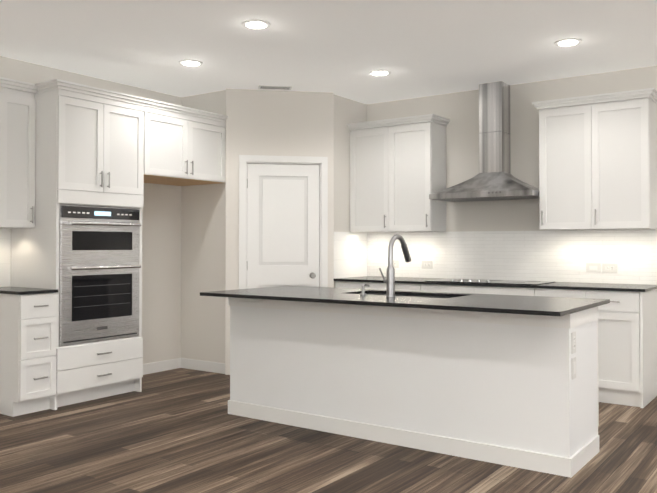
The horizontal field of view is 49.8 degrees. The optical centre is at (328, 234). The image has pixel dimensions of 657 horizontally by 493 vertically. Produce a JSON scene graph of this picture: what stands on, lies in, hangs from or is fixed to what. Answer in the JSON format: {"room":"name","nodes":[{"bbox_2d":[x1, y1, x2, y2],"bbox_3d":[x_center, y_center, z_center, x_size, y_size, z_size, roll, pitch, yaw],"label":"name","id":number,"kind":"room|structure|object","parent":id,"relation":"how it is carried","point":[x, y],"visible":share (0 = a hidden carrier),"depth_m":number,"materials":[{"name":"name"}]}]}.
{"room":"kitchen","nodes":[
{"label":"kitchen","id":0,"kind":"room"},
{"bbox_2d":[0,56,181,363],"bbox_3d":[-3.481,-0.064,4.535,0.120,2.765,9.900,-1,-1,35],"label":"wall","id":1,"kind":"structure","parent":0,"point":[161,272],"depth_m":6.97,"materials":[{"name":"white paint"}]},
{"bbox_2d":[0,228,10,286],"bbox_3d":[-2.663,0.184,5.592,0.001,0.468,0.316,-1,-1,35],"label":"tile backsplash","id":2,"kind":"structure","parent":1,"relation":"attached to","point":[5,251],"depth_m":5.68,"materials":[{"name":"white tile"}]},
{"bbox_2d":[0,77,37,227],"bbox_3d":[-2.511,-0.611,5.484,0.383,1.117,0.344,-1,-1,35],"label":"upper cabinet","id":3,"kind":"object","parent":1,"relation":"attached to","point":[17,145],"visible":1,"depth_m":5.42,"materials":[{"name":"white wood"}]},
{"bbox_2d":[143,358,180,374],"bbox_3d":[-1.793,1.302,6.807,0.012,0.100,1.010,-1,-1,35],"label":"baseboard","id":4,"kind":"structure","parent":1,"relation":"attached to","point":[154,367],"depth_m":7.00,"materials":[{"name":"white wood"}]},
{"bbox_2d":[143,99,227,185],"bbox_3d":[-1.525,-0.829,6.641,0.673,0.648,1.017,-1,-1,35],"label":"upper cabinet","id":5,"kind":"object","parent":1,"relation":"attached to","point":[184,146],"visible":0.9,"depth_m":6.45,"materials":[{"name":"white wood"}]},
{"bbox_2d":[181,90,225,362],"bbox_3d":[-1.193,-0.027,7.083,0.700,2.765,0.100,-1,-1,35],"label":"wall","id":6,"kind":"structure","parent":0,"point":[203,261],"depth_m":7.06,"materials":[{"name":"white paint"}]},
{"bbox_2d":[181,358,224,373],"bbox_3d":[-1.211,1.305,7.008,0.674,0.100,0.012,-1,-1,35],"label":"baseboard","id":7,"kind":"structure","parent":6,"relation":"attached to","point":[186,363],"depth_m":7.02,"materials":[{"name":"white wood"}]},
{"bbox_2d":[225,89,333,374],"bbox_3d":[-0.481,-0.029,6.972,1.060,2.765,0.100,0,-1,-10],"label":"wall","id":8,"kind":"structure","parent":0,"point":[278,123],"depth_m":6.92,"materials":[{"name":"white paint"}]},
{"bbox_2d":[247,164,318,288],"bbox_3d":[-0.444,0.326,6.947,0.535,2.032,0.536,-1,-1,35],"label":"pantry door","id":9,"kind":"structure","parent":8,"relation":"in","point":[282,224],"depth_m":6.94,"materials":[{"name":"white wood"}]},
{"bbox_2d":[239,155,327,288],"bbox_3d":[-0.447,0.292,6.965,0.870,2.123,0.116,0,-1,-10],"label":"door frame","id":10,"kind":"structure","parent":8,"relation":"attached to","point":[321,162],"depth_m":6.94,"materials":[{"name":"white wood"}]},
{"bbox_2d":[0,368,656,492],"bbox_3d":[0.171,1.332,1.954,9.200,0.100,9.900,-1,-1,35],"label":"floor","id":11,"kind":"structure","parent":0,"point":[179,430],"depth_m":4.19,"materials":[{"name":"brown wood"}]},
{"bbox_2d":[0,287,57,416],"bbox_3d":[-2.390,0.874,5.393,0.662,0.915,0.318,-1,-1,35],"label":"base cabinet","id":12,"kind":"object","parent":11,"relation":"on","point":[28,328],"visible":1,"depth_m":5.21,"materials":[{"name":"white wood"}]},
{"bbox_2d":[11,79,147,409],"bbox_3d":[-2.068,0.087,5.853,0.673,2.502,0.874,-1,-1,35],"label":"tall cabinet","id":13,"kind":"object","parent":11,"relation":"on","point":[89,151],"visible":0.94,"depth_m":5.60,"materials":[{"name":"white wood"}]},
{"bbox_2d":[59,205,140,345],"bbox_3d":[-2.031,0.318,5.851,0.656,1.080,0.765,-1,-1,35],"label":"wall oven","id":14,"kind":"object","parent":13,"relation":"in","point":[99,266],"visible":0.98,"depth_m":5.67,"materials":[{"name":"silver metal"}]},
{"bbox_2d":[334,280,425,290],"bbox_3d":[0.658,0.908,7.031,1.031,0.894,0.622,-1,-1,35],"label":"base cabinet","id":15,"kind":"object","parent":11,"relation":"on","point":[338,283],"depth_m":6.79,"materials":[{"name":"white wood"}]},
{"bbox_2d":[228,290,598,477],"bbox_3d":[0.481,0.878,4.819,2.509,0.892,0.702,-1,-1,35],"label":"kitchen island","id":16,"kind":"object","parent":11,"relation":"on","point":[484,377],"depth_m":4.32,"materials":[{"name":"white paint"}]},
{"bbox_2d":[200,286,609,317],"bbox_3d":[0.415,0.418,4.705,2.545,0.024,1.005,-1,-1,35],"label":"island countertop","id":17,"kind":"structure","parent":16,"relation":"on","point":[478,303],"depth_m":4.37,"materials":[{"name":"black stone"}]},
{"bbox_2d":[360,284,369,294],"bbox_3d":[0.248,0.371,4.769,0.042,0.072,0.097,-1,-1,35],"label":"soap dispenser","id":18,"kind":"object","parent":17,"relation":"on","point":[363,290],"visible":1,"depth_m":4.74,"materials":[{"name":"silver metal"}]},
{"bbox_2d":[379,234,410,296],"bbox_3d":[0.455,0.202,4.725,0.104,0.408,0.298,-1,-1,35],"label":"faucet","id":19,"kind":"object","parent":17,"relation":"on","point":[389,280],"visible":1,"depth_m":4.61,"materials":[{"name":"silver metal"}]},
{"bbox_2d":[571,331,575,353],"bbox_3d":[1.351,0.595,3.892,0.007,0.115,0.072,-1,-1,35],"label":"outlet","id":20,"kind":"object","parent":16,"relation":"attached to","point":[573,342],"visible":0.98,"depth_m":3.88,"materials":[{"name":"white plastic"}]},
{"bbox_2d":[571,357,575,379],"bbox_3d":[1.351,0.735,3.889,0.008,0.115,0.072,-1,-1,35],"label":"outlet","id":21,"kind":"object","parent":16,"relation":"attached to","point":[573,363],"visible":0.96,"depth_m":3.88,"materials":[{"name":"white plastic"}]},
{"bbox_2d":[426,284,541,295],"bbox_3d":[1.467,0.900,6.464,1.188,0.894,0.622,-1,-1,35],"label":"base cabinet","id":22,"kind":"object","parent":11,"relation":"on","point":[451,288],"depth_m":6.19,"materials":[{"name":"white wood"}]},
{"bbox_2d":[542,288,656,407],"bbox_3d":[2.220,0.893,5.935,0.899,0.894,0.622,-1,-1,35],"label":"base cabinet","id":23,"kind":"object","parent":11,"relation":"on","point":[627,345],"depth_m":5.55,"materials":[{"name":"white wood"}]},
{"bbox_2d":[338,276,656,291],"bbox_3d":[1.415,0.443,6.491,2.898,0.022,0.647,-1,-1,35],"label":"countertop","id":24,"kind":"structure","parent":23,"relation":"on","point":[366,279],"depth_m":6.02,"materials":[{"name":"black stone"}]},
{"bbox_2d":[426,278,553,284],"bbox_3d":[1.465,0.418,6.443,1.040,0.024,0.515,-1,-1,35],"label":"cooktop","id":25,"kind":"object","parent":24,"relation":"in","point":[494,281],"visible":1,"depth_m":6.37,"materials":[{"name":"black glass"}]},
{"bbox_2d":[0,0,656,103],"bbox_3d":[0.171,-1.533,1.995,9.200,0.100,9.900,-1,-1,35],"label":"ceiling","id":26,"kind":"structure","parent":0,"point":[415,48],"depth_m":5.29,"materials":[{"name":"white paint"}]},
{"bbox_2d":[179,60,202,66],"bbox_3d":[-1.142,-1.421,5.870,0.196,0.010,0.196,-1,-1,35],"label":"recessed light","id":27,"kind":"object","parent":26,"relation":"in","point":[192,63],"visible":0.92,"depth_m":5.85,"materials":[{"name":"white"}]},
{"bbox_2d":[242,20,270,29],"bbox_3d":[-0.494,-1.436,4.842,0.196,0.010,0.196,-1,-1,35],"label":"recessed light","id":28,"kind":"object","parent":26,"relation":"in","point":[256,24],"visible":0.98,"depth_m":4.82,"materials":[{"name":"white"}]},
{"bbox_2d":[258,85,291,89],"bbox_3d":[-0.512,-1.409,6.785,0.320,0.008,0.120,0,-1,-10],"label":"ceiling vent","id":29,"kind":"object","parent":26,"relation":"in","point":[275,87],"visible":1,"depth_m":6.76,"materials":[{"name":"white metal"}]},
{"bbox_2d":[369,70,390,75],"bbox_3d":[0.451,-1.416,6.207,0.196,0.010,0.196,-1,-1,35],"label":"recessed light","id":30,"kind":"object","parent":26,"relation":"in","point":[379,72],"visible":0.98,"depth_m":6.20,"materials":[{"name":"white"}]},
{"bbox_2d":[554,38,581,46],"bbox_3d":[1.785,-1.429,5.271,0.196,0.010,0.196,-1,-1,35],"label":"recessed light","id":31,"kind":"object","parent":26,"relation":"in","point":[567,42],"visible":0.96,"depth_m":5.25,"materials":[{"name":"white"}]},
{"bbox_2d":[334,95,366,287],"bbox_3d":[0.161,-0.023,7.333,0.100,2.765,0.735,-1,-1,35],"label":"wall","id":32,"kind":"structure","parent":0,"point":[347,111],"depth_m":7.24,"materials":[{"name":"white paint"}]},
{"bbox_2d":[334,232,366,277],"bbox_3d":[0.230,0.209,7.336,0.006,0.468,0.634,-1,-1,35],"label":"tile backsplash","id":33,"kind":"structure","parent":32,"relation":"attached to","point":[350,254],"depth_m":7.33,"materials":[{"name":"white tile"}]},
{"bbox_2d":[367,66,656,284],"bbox_3d":[2.933,-0.044,5.912,9.040,2.765,0.120,-1,-1,35],"label":"wall","id":34,"kind":"structure","parent":0,"point":[460,110],"depth_m":6.71,"materials":[{"name":"white paint"}]},
{"bbox_2d":[347,114,449,231],"bbox_3d":[0.705,-0.587,7.173,0.976,1.117,0.383,-1,-1,35],"label":"upper cabinet","id":35,"kind":"object","parent":34,"relation":"attached to","point":[397,171],"visible":1,"depth_m":7.03,"materials":[{"name":"white wood"}]},
{"bbox_2d":[429,81,538,201],"bbox_3d":[1.487,-0.872,6.556,0.985,1.087,0.501,-1,-1,35],"label":"range hood","id":36,"kind":"object","parent":34,"relation":"attached to","point":[494,179],"visible":0.98,"depth_m":6.56,"materials":[{"name":"metal"}]},
{"bbox_2d":[367,229,656,284],"bbox_3d":[1.601,0.201,6.765,2.903,0.468,0.006,-1,-1,35],"label":"tile backsplash","id":37,"kind":"structure","parent":34,"relation":"attached to","point":[558,255],"depth_m":6.61,"materials":[{"name":"white tile"}]},
{"bbox_2d":[393,260,398,267],"bbox_3d":[0.679,0.310,7.402,0.125,0.080,0.007,-1,-1,35],"label":"electrical outlet","id":38,"kind":"object","parent":37,"relation":"attached to","point":[395,263],"visible":0.5,"depth_m":7.38,"materials":[{"name":"white plastic"}]},
{"bbox_2d":[422,261,432,268],"bbox_3d":[1.002,0.307,7.176,0.125,0.080,0.007,-1,-1,35],"label":"electrical outlet","id":39,"kind":"object","parent":37,"relation":"attached to","point":[427,264],"visible":1,"depth_m":7.17,"materials":[{"name":"white plastic"}]},
{"bbox_2d":[586,263,600,271],"bbox_3d":[2.337,0.293,6.239,0.125,0.080,0.008,-1,-1,35],"label":"electrical outlet","id":40,"kind":"object","parent":37,"relation":"attached to","point":[593,267],"visible":1,"depth_m":6.24,"materials":[{"name":"white plastic"}]},
{"bbox_2d":[602,263,616,272],"bbox_3d":[2.450,0.292,6.160,0.125,0.080,0.007,-1,-1,35],"label":"electrical outlet","id":41,"kind":"object","parent":37,"relation":"attached to","point":[609,268],"visible":1,"depth_m":6.16,"materials":[{"name":"white plastic"}]},
{"bbox_2d":[532,88,656,229],"bbox_3d":[2.294,-0.603,6.059,0.985,1.117,0.383,-1,-1,35],"label":"upper cabinet","id":42,"kind":"object","parent":34,"relation":"attached to","point":[597,161],"visible":1,"depth_m":5.91,"materials":[{"name":"white wood"}]}
]}

